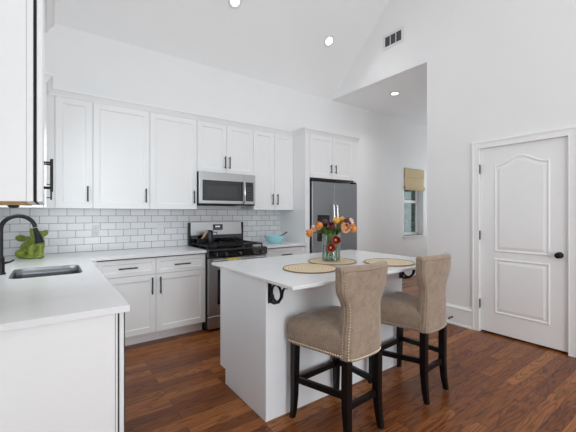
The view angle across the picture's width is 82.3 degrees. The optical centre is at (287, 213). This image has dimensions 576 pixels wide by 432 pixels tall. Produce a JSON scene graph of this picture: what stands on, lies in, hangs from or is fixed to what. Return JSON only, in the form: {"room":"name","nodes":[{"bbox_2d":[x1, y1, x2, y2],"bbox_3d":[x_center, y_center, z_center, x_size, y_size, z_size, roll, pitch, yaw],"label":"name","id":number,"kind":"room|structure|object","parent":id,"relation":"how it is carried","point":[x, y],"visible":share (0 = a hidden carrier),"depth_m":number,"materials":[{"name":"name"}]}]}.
{"room":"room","nodes":[
{"label":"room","id":0,"kind":"room"},
{"bbox_2d":[0,208,2,221],"bbox_3d":[-0.616,-1.376,0.158,0.100,5.400,7.700,0,0,-36],"label":"wall","id":1,"kind":"structure","parent":0,"point":[1,209],"depth_m":3.06,"materials":[{"name":"paint"}]},
{"bbox_2d":[0,82,51,207],"bbox_3d":[-2.255,-0.577,2.824,0.378,1.058,0.340,0,0,-36],"label":"upper cabinet","id":2,"kind":"object","parent":1,"relation":"attached to","point":[46,184],"visible":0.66,"depth_m":2.77,"materials":[{"name":"paint"}]},
{"bbox_2d":[0,0,52,205],"bbox_3d":[-1.349,-0.576,1.572,0.373,1.061,0.730,0,0,-36],"label":"upper cabinet","id":3,"kind":"object","parent":1,"relation":"attached to","point":[22,26],"visible":1,"depth_m":1.33,"materials":[{"name":"paint"}]},
{"bbox_2d":[7,205,19,207],"bbox_3d":[-1.514,-0.036,1.818,0.052,0.016,0.052,0,0,-36],"label":"puck light","id":4,"kind":"object","parent":3,"relation":"attached to","point":[9,206],"visible":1,"depth_m":1.80,"materials":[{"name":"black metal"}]},
{"bbox_2d":[45,0,54,32],"bbox_3d":[-1.222,-1.140,1.695,0.046,0.066,0.820,0,0,-36],"label":"trim","id":5,"kind":"structure","parent":3,"relation":"attached to","point":[49,4],"depth_m":1.88,"materials":[{"name":"paint"}]},
{"bbox_2d":[45,72,359,141],"bbox_3d":[-0.673,-1.140,3.952,4.259,0.066,0.401,0,0,-36],"label":"trim","id":6,"kind":"structure","parent":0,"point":[51,90],"depth_m":3.73,"materials":[{"name":"paint"}]},
{"bbox_2d":[44,0,388,99],"bbox_3d":[1.149,-3.015,1.377,4.388,2.322,7.600,0,0,-36],"label":"ceiling","id":7,"kind":"structure","parent":0,"point":[277,42],"depth_m":4.27,"materials":[{"name":"paint"}]},
{"bbox_2d":[228,0,241,8],"bbox_3d":[-0.626,-2.508,3.898,0.172,0.119,0.128,0,0,-40],"label":"recessed light","id":8,"kind":"object","parent":7,"relation":"in","point":[234,4],"visible":1,"depth_m":3.92,"materials":[{"name":"white plastic"}]},
{"bbox_2d":[324,35,333,46],"bbox_3d":[0.598,-2.504,4.792,0.172,0.119,0.128,0,0,-40],"label":"recessed light","id":9,"kind":"object","parent":7,"relation":"in","point":[329,40],"visible":1,"depth_m":4.79,"materials":[{"name":"white plastic"}]},
{"bbox_2d":[44,21,426,256],"bbox_3d":[0.604,-0.361,5.676,8.556,3.370,0.200,0,0,-36],"label":"wall","id":10,"kind":"structure","parent":0,"point":[78,60],"depth_m":4.85,"materials":[{"name":"paint"}]},
{"bbox_2d":[44,95,92,208],"bbox_3d":[-2.189,-0.577,3.286,0.392,1.058,0.388,0,0,-36],"label":"upper cabinet","id":11,"kind":"object","parent":10,"relation":"attached to","point":[73,117],"depth_m":3.17,"materials":[{"name":"paint"}]},
{"bbox_2d":[93,102,149,208],"bbox_3d":[-1.813,-0.577,3.559,0.536,1.058,0.388,0,0,-36],"label":"upper cabinet","id":12,"kind":"object","parent":10,"relation":"attached to","point":[121,135],"visible":0.93,"depth_m":3.43,"materials":[{"name":"paint"}]},
{"bbox_2d":[3,208,279,255],"bbox_3d":[-1.420,0.177,4.079,3.202,0.466,0.009,0,0,-36],"label":"backsplash","id":13,"kind":"structure","parent":10,"relation":"attached to","point":[69,230],"depth_m":3.72,"materials":[{"name":"tile"}]},
{"bbox_2d":[92,225,99,235],"bbox_3d":[-2.087,0.187,3.584,0.072,0.116,0.008,0,0,-36],"label":"wall outlet","id":14,"kind":"object","parent":13,"relation":"attached to","point":[95,228],"visible":1,"depth_m":3.58,"materials":[{"name":"white plastic"}]},
{"bbox_2d":[157,222,162,231],"bbox_3d":[-1.542,0.165,3.979,0.072,0.116,0.008,0,0,-36],"label":"wall outlet","id":15,"kind":"object","parent":13,"relation":"attached to","point":[159,224],"visible":1,"depth_m":3.98,"materials":[{"name":"white plastic"}]},
{"bbox_2d":[150,112,196,209],"bbox_3d":[-1.381,-0.577,3.872,0.528,1.058,0.388,0,0,-36],"label":"upper cabinet","id":16,"kind":"object","parent":10,"relation":"attached to","point":[173,139],"visible":0.94,"depth_m":3.74,"materials":[{"name":"paint"}]},
{"bbox_2d":[197,120,252,174],"bbox_3d":[-0.857,-0.802,4.252,0.766,0.608,0.388,0,0,-36],"label":"upper cabinet","id":17,"kind":"object","parent":10,"relation":"attached to","point":[221,148],"visible":0.84,"depth_m":4.10,"materials":[{"name":"paint"}]},
{"bbox_2d":[197,171,254,205],"bbox_3d":[-0.836,-0.295,4.220,0.757,0.400,0.465,0,0,-36],"label":"microwave","id":18,"kind":"object","parent":17,"relation":"attached to","point":[213,189],"visible":0.98,"depth_m":4.05,"materials":[{"name":"silver metal"}]},
{"bbox_2d":[241,130,292,209],"bbox_3d":[-0.280,-0.577,4.671,0.659,1.058,0.388,0,0,-36],"label":"upper cabinet","id":19,"kind":"object","parent":10,"relation":"attached to","point":[272,152],"visible":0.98,"depth_m":4.53,"materials":[{"name":"paint"}]},
{"bbox_2d":[310,134,357,182],"bbox_3d":[0.528,-0.803,5.089,0.979,0.605,0.660,0,0,-36],"label":"upper cabinet","id":20,"kind":"object","parent":10,"relation":"attached to","point":[332,160],"visible":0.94,"depth_m":4.84,"materials":[{"name":"paint"}]},
{"bbox_2d":[404,270,415,275],"bbox_3d":[2.401,1.208,6.840,4.080,0.232,0.024,0,0,-36],"label":"baseboard","id":21,"kind":"structure","parent":10,"relation":"attached to","point":[408,273],"depth_m":6.95,"materials":[{"name":"paint"}]},
{"bbox_2d":[403,191,424,239],"bbox_3d":[2.664,-0.203,7.133,0.770,1.504,0.200,0,0,-36],"label":"window","id":22,"kind":"structure","parent":10,"relation":"in","point":[415,236],"depth_m":7.30,"materials":[{"name":"paint"}]},
{"bbox_2d":[404,168,424,190],"bbox_3d":[2.720,-0.719,7.056,0.706,0.455,0.042,0,0,-36],"label":"roman shade","id":23,"kind":"object","parent":10,"relation":"attached to","point":[413,178],"visible":1,"depth_m":7.04,"materials":[{"name":"beige fabric"}]},
{"bbox_2d":[125,275,575,431],"bbox_3d":[2.791,1.374,2.661,8.556,0.100,7.950,0,0,-36],"label":"floor","id":24,"kind":"structure","parent":0,"point":[497,382],"depth_m":2.44,"materials":[{"name":"brown wood"}]},
{"bbox_2d":[0,314,117,431],"bbox_3d":[-1.013,0.883,1.306,0.604,0.882,0.029,0,0,-36],"label":"end panel","id":25,"kind":"object","parent":24,"relation":"on","point":[63,376],"visible":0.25,"depth_m":1.35,"materials":[{"name":"paint"}]},
{"bbox_2d":[118,312,124,431],"bbox_3d":[-1.208,0.885,1.605,0.640,0.878,0.678,0,0,-36],"label":"dishwasher","id":26,"kind":"object","parent":24,"relation":"on","point":[121,316],"visible":0.13,"depth_m":1.51,"materials":[{"name":"white metal"}]},
{"bbox_2d":[97,253,204,345],"bbox_3d":[-1.519,0.882,3.604,1.058,0.883,0.658,0,0,-36],"label":"base cabinet","id":27,"kind":"object","parent":24,"relation":"on","point":[165,295],"visible":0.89,"depth_m":3.40,"materials":[{"name":"paint"}]},
{"bbox_2d":[0,246,206,331],"bbox_3d":[-1.256,0.425,2.635,1.772,0.030,2.520,0,0,-36],"label":"countertop","id":28,"kind":"structure","parent":27,"relation":"on","point":[46,300],"depth_m":1.75,"materials":[{"name":"white stone"}]},
{"bbox_2d":[0,214,44,274],"bbox_3d":[-1.841,0.207,2.272,0.266,0.405,0.062,0,0,-36],"label":"faucet","id":29,"kind":"object","parent":28,"relation":"on","point":[38,238],"visible":1,"depth_m":2.23,"materials":[{"name":"black metal"}]},
{"bbox_2d":[15,228,47,258],"bbox_3d":[-2.368,0.274,3.022,0.318,0.273,0.168,0,0,0],"label":"animal figurine","id":30,"kind":"object","parent":28,"relation":"on","point":[28,249],"visible":0.85,"depth_m":2.98,"materials":[{"name":"green ceramic"}]},
{"bbox_2d":[9,265,81,278],"bbox_3d":[-1.717,0.521,2.354,0.399,0.209,0.496,0,0,-36],"label":"sink","id":31,"kind":"object","parent":28,"relation":"in","point":[71,269],"visible":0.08,"depth_m":2.54,"materials":[{"name":"metal"}]},
{"bbox_2d":[188,221,266,330],"bbox_3d":[-0.750,0.718,4.101,0.761,1.212,0.735,0,0,-36],"label":"gas range","id":32,"kind":"object","parent":24,"relation":"on","point":[229,243],"visible":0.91,"depth_m":3.88,"materials":[{"name":"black metal"}]},
{"bbox_2d":[197,230,207,243],"bbox_3d":[-1.044,0.287,4.024,0.136,0.158,0.131,0,0,-36],"label":"saucepan","id":33,"kind":"object","parent":32,"relation":"on","point":[202,240],"visible":1,"depth_m":3.98,"materials":[{"name":"metal"}]},
{"bbox_2d":[205,230,217,242],"bbox_3d":[-0.970,0.287,4.145,0.154,0.158,0.116,0,0,-36],"label":"kettle","id":34,"kind":"object","parent":32,"relation":"on","point":[209,235],"visible":0.79,"depth_m":4.09,"materials":[{"name":"metal"}]},
{"bbox_2d":[190,243,261,250],"bbox_3d":[-0.756,0.415,4.110,0.761,0.018,0.575,0,0,-36],"label":"cooktop","id":35,"kind":"object","parent":32,"relation":"in","point":[249,245],"depth_m":3.92,"materials":[{"name":"black metal"}]},
{"bbox_2d":[227,257,240,260],"bbox_3d":[-0.617,0.650,3.759,0.164,0.288,0.041,0,0,-36],"label":"dish towel","id":36,"kind":"object","parent":32,"relation":"hanging from","point":[237,258],"visible":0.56,"depth_m":3.75,"materials":[{"name":"yellow fabric"}]},
{"bbox_2d":[266,246,304,256],"bbox_3d":[-0.200,0.882,4.561,0.657,0.883,0.658,0,0,-36],"label":"base cabinet","id":37,"kind":"object","parent":24,"relation":"on","point":[283,251],"visible":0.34,"depth_m":4.33,"materials":[{"name":"paint"}]},
{"bbox_2d":[255,241,306,247],"bbox_3d":[-0.200,0.425,4.562,0.657,0.030,0.640,0,0,-36],"label":"countertop","id":38,"kind":"structure","parent":37,"relation":"on","point":[265,243],"depth_m":4.35,"materials":[{"name":"white stone"}]},
{"bbox_2d":[264,235,284,243],"bbox_3d":[-0.184,0.354,4.511,0.296,0.110,0.296,0,0,-36],"label":"mixing bowl","id":39,"kind":"object","parent":38,"relation":"on","point":[272,239],"visible":0.99,"depth_m":4.42,"materials":[{"name":"teal ceramic"}]},
{"bbox_2d":[280,133,309,253],"bbox_3d":[0.087,0.109,4.795,0.078,2.430,0.620,0,0,-36],"label":"panel","id":40,"kind":"object","parent":24,"relation":"on","point":[296,221],"visible":0.38,"depth_m":4.63,"materials":[{"name":"paint"}]},
{"bbox_2d":[220,268,401,421],"bbox_3d":[0.223,0.878,2.798,1.423,0.891,0.724,0,0,-36],"label":"base cabinet","id":41,"kind":"object","parent":24,"relation":"on","point":[254,342],"visible":0.36,"depth_m":2.27,"materials":[{"name":"paint"}]},
{"bbox_2d":[268,283,285,304],"bbox_3d":[-0.054,0.502,2.016,0.030,0.140,0.215,0,0,-36],"label":"bracket","id":42,"kind":"object","parent":41,"relation":"attached to","point":[271,299],"visible":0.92,"depth_m":2.06,"materials":[{"name":"black metal"}]},
{"bbox_2d":[212,250,415,290],"bbox_3d":[0.371,0.421,2.788,1.675,0.022,1.137,0,0,-36],"label":"countertop","id":43,"kind":"structure","parent":41,"relation":"on","point":[270,270],"depth_m":2.50,"materials":[{"name":"white stone"}]},
{"bbox_2d":[283,263,335,273],"bbox_3d":[0.164,0.405,2.439,0.410,0.008,0.410,0,0,-36],"label":"placemat","id":44,"kind":"object","parent":43,"relation":"on","point":[307,268],"visible":0.97,"depth_m":2.41,"materials":[{"name":"wicker"}]},
{"bbox_2d":[308,257,356,264],"bbox_3d":[0.374,0.405,2.797,0.410,0.008,0.410,0,0,-36],"label":"placemat","id":45,"kind":"object","parent":43,"relation":"on","point":[343,261],"visible":0.85,"depth_m":2.76,"materials":[{"name":"wicker"}]},
{"bbox_2d":[322,234,339,261],"bbox_3d":[0.369,0.288,2.815,0.156,0.227,0.156,0,0,-36],"label":"glass vase","id":46,"kind":"object","parent":45,"relation":"on","point":[323,235],"visible":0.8,"depth_m":2.78,"materials":[{"name":"glass"}]},
{"bbox_2d":[306,226,337,256],"bbox_3d":[0.300,0.237,2.797,0.283,0.270,0.196,0,0,-30],"label":"tulip","id":47,"kind":"object","parent":46,"relation":"in","point":[309,232],"visible":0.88,"depth_m":2.78,"materials":[{"name":"orange plant"}]},
{"bbox_2d":[311,225,336,256],"bbox_3d":[0.281,0.236,2.787,0.230,0.276,0.159,0,0,25],"label":"tulip","id":48,"kind":"object","parent":46,"relation":"in","point":[313,229],"visible":0.56,"depth_m":2.79,"materials":[{"name":"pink plant"}]},
{"bbox_2d":[314,222,337,255],"bbox_3d":[0.361,0.221,2.838,0.300,0.304,0.144,0,0,-10],"label":"tulip","id":49,"kind":"object","parent":46,"relation":"in","point":[320,224],"visible":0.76,"depth_m":2.77,"materials":[{"name":"orange plant"}]},
{"bbox_2d":[322,230,335,256],"bbox_3d":[0.340,0.245,2.808,0.099,0.255,0.262,0,0,-10],"label":"tulip","id":50,"kind":"object","parent":46,"relation":"in","point":[330,247],"visible":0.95,"depth_m":2.73,"materials":[{"name":"red plant"}]},
{"bbox_2d":[323,221,334,256],"bbox_3d":[0.346,0.220,2.819,0.131,0.307,0.214,0,0,-19],"label":"tulip","id":51,"kind":"object","parent":46,"relation":"in","point":[332,224],"visible":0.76,"depth_m":2.77,"materials":[{"name":"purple plant"}]},
{"bbox_2d":[321,219,340,257],"bbox_3d":[0.386,0.209,2.841,0.226,0.328,0.132,0,0,-17],"label":"tulip","id":52,"kind":"object","parent":46,"relation":"in","point":[325,222],"visible":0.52,"depth_m":2.82,"materials":[{"name":"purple plant"}]},
{"bbox_2d":[330,230,340,255],"bbox_3d":[0.380,0.257,2.764,0.081,0.232,0.183,0,0,-10],"label":"tulip","id":53,"kind":"object","parent":46,"relation":"in","point":[336,240],"visible":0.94,"depth_m":2.73,"materials":[{"name":"red plant"}]},
{"bbox_2d":[320,218,350,255],"bbox_3d":[0.403,0.205,2.814,0.276,0.338,0.138,0,0,31],"label":"tulip","id":54,"kind":"object","parent":46,"relation":"in","point":[346,220],"visible":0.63,"depth_m":2.77,"materials":[{"name":"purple plant"}]},
{"bbox_2d":[332,217,340,232],"bbox_3d":[0.402,0.199,2.820,0.124,0.348,0.122,0,0,44],"label":"tulip","id":55,"kind":"object","parent":46,"relation":"in","point":[335,220],"visible":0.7,"depth_m":2.81,"materials":[{"name":"yellow plant"}]},
{"bbox_2d":[329,216,344,256],"bbox_3d":[0.377,0.199,2.857,0.223,0.348,0.212,0,0,-36],"label":"tulip","id":56,"kind":"object","parent":46,"relation":"in","point":[341,218],"visible":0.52,"depth_m":2.80,"materials":[{"name":"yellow plant"}]},
{"bbox_2d":[319,224,357,252],"bbox_3d":[0.422,0.233,2.808,0.338,0.281,0.144,0,0,13],"label":"tulip","id":57,"kind":"object","parent":46,"relation":"in","point":[353,228],"visible":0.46,"depth_m":2.79,"materials":[{"name":"orange plant"}]},
{"bbox_2d":[336,222,351,255],"bbox_3d":[0.394,0.221,2.800,0.317,0.303,0.143,0,0,36],"label":"tulip","id":58,"kind":"object","parent":46,"relation":"in","point":[344,227],"visible":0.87,"depth_m":2.75,"materials":[{"name":"pink plant"}]},
{"bbox_2d":[363,258,414,266],"bbox_3d":[0.837,0.405,2.738,0.410,0.008,0.410,0,0,-36],"label":"placemat","id":59,"kind":"object","parent":43,"relation":"on","point":[391,262],"visible":0.82,"depth_m":2.75,"materials":[{"name":"wicker"}]},
{"bbox_2d":[399,270,414,278],"bbox_3d":[1.051,0.502,2.818,0.030,0.140,0.215,0,0,-36],"label":"bracket","id":60,"kind":"object","parent":41,"relation":"attached to","point":[403,275],"visible":0.58,"depth_m":2.86,"materials":[{"name":"black metal"}]},
{"bbox_2d":[310,179,356,252],"bbox_3d":[0.541,0.424,5.049,0.915,1.800,0.681,0,0,-36],"label":"refrigerator","id":61,"kind":"object","parent":24,"relation":"on","point":[328,200],"visible":0.41,"depth_m":4.78,"materials":[{"name":"silver metal"}]},
{"bbox_2d":[288,260,387,431],"bbox_3d":[0.329,0.809,2.089,0.480,1.029,0.528,0,0,-39],"label":"bar stool","id":62,"kind":"object","parent":24,"relation":"on","point":[349,332],"visible":1,"depth_m":1.93,"materials":[{"name":"beige fabric"}]},
{"bbox_2d":[368,252,450,405],"bbox_3d":[0.942,0.809,2.528,0.480,1.029,0.528,0,0,-40],"label":"bar stool","id":63,"kind":"object","parent":24,"relation":"on","point":[425,313],"visible":0.91,"depth_m":2.35,"materials":[{"name":"beige fabric"}]},
{"bbox_2d":[337,66,426,125],"bbox_3d":[3.513,-1.996,5.501,4.052,0.100,3.700,0,0,-36],"label":"ceiling","id":64,"kind":"structure","parent":0,"point":[410,105],"depth_m":5.58,"materials":[{"name":"paint"}]},
{"bbox_2d":[389,92,399,95],"bbox_3d":[1.731,-1.940,5.344,0.172,0.008,0.172,0,0,-36],"label":"recessed light","id":65,"kind":"object","parent":64,"relation":"in","point":[391,93],"visible":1,"depth_m":5.34,"materials":[{"name":"white plastic"}]},
{"bbox_2d":[332,0,575,307],"bbox_3d":[2.998,-1.376,2.657,0.120,5.400,7.500,0,0,-36],"label":"wall","id":66,"kind":"structure","parent":0,"point":[496,69],"depth_m":3.82,"materials":[{"name":"paint"}]},
{"bbox_2d":[383,26,403,50],"bbox_3d":[1.479,-2.459,4.641,0.008,0.210,0.340,0,0,-36],"label":"air vent","id":67,"kind":"object","parent":66,"relation":"in","point":[395,37],"visible":1,"depth_m":4.63,"materials":[{"name":"white plastic"}]},
{"bbox_2d":[446,303,471,328],"bbox_3d":[1.939,1.208,3.994,0.024,0.232,0.562,0,0,-36],"label":"baseboard","id":68,"kind":"structure","parent":66,"relation":"attached to","point":[462,316],"depth_m":3.88,"materials":[{"name":"paint"}]},
{"bbox_2d":[479,136,567,351],"bbox_3d":[2.383,0.291,3.396,0.102,2.027,0.790,0,0,-36],"label":"door","id":69,"kind":"structure","parent":66,"relation":"in","point":[524,186],"depth_m":3.35,"materials":[{"name":"paint"}]},
{"bbox_2d":[472,126,575,357],"bbox_3d":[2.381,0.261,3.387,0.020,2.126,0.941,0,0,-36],"label":"trim","id":70,"kind":"structure","parent":66,"relation":"attached to","point":[570,132],"depth_m":3.20,"materials":[{"name":"paint"}]},
{"label":"outside","id":71,"kind":"structure","parent":0,"visible":0},
{"bbox_3d":[2.166,1.449,10.639,8.000,0.150,5.600,0,0,-36],"label":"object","id":72,"kind":"structure","parent":71,"visible":0},
{"bbox_2d":[404,188,414,231],"bbox_3d":[2.512,-0.651,11.013,7.000,4.050,0.200,0,0,-36],"label":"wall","id":73,"kind":"structure","parent":72,"relation":"on","point":[405,220],"depth_m":12.34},
{"bbox_2d":[404,190,414,231],"bbox_3d":[3.321,0.383,9.130,0.877,2.047,0.815,0,0,18],"label":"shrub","id":74,"kind":"object","parent":72,"relation":"on","point":[407,206],"visible":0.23,"depth_m":9.00,"materials":[{"name":"green plant"}]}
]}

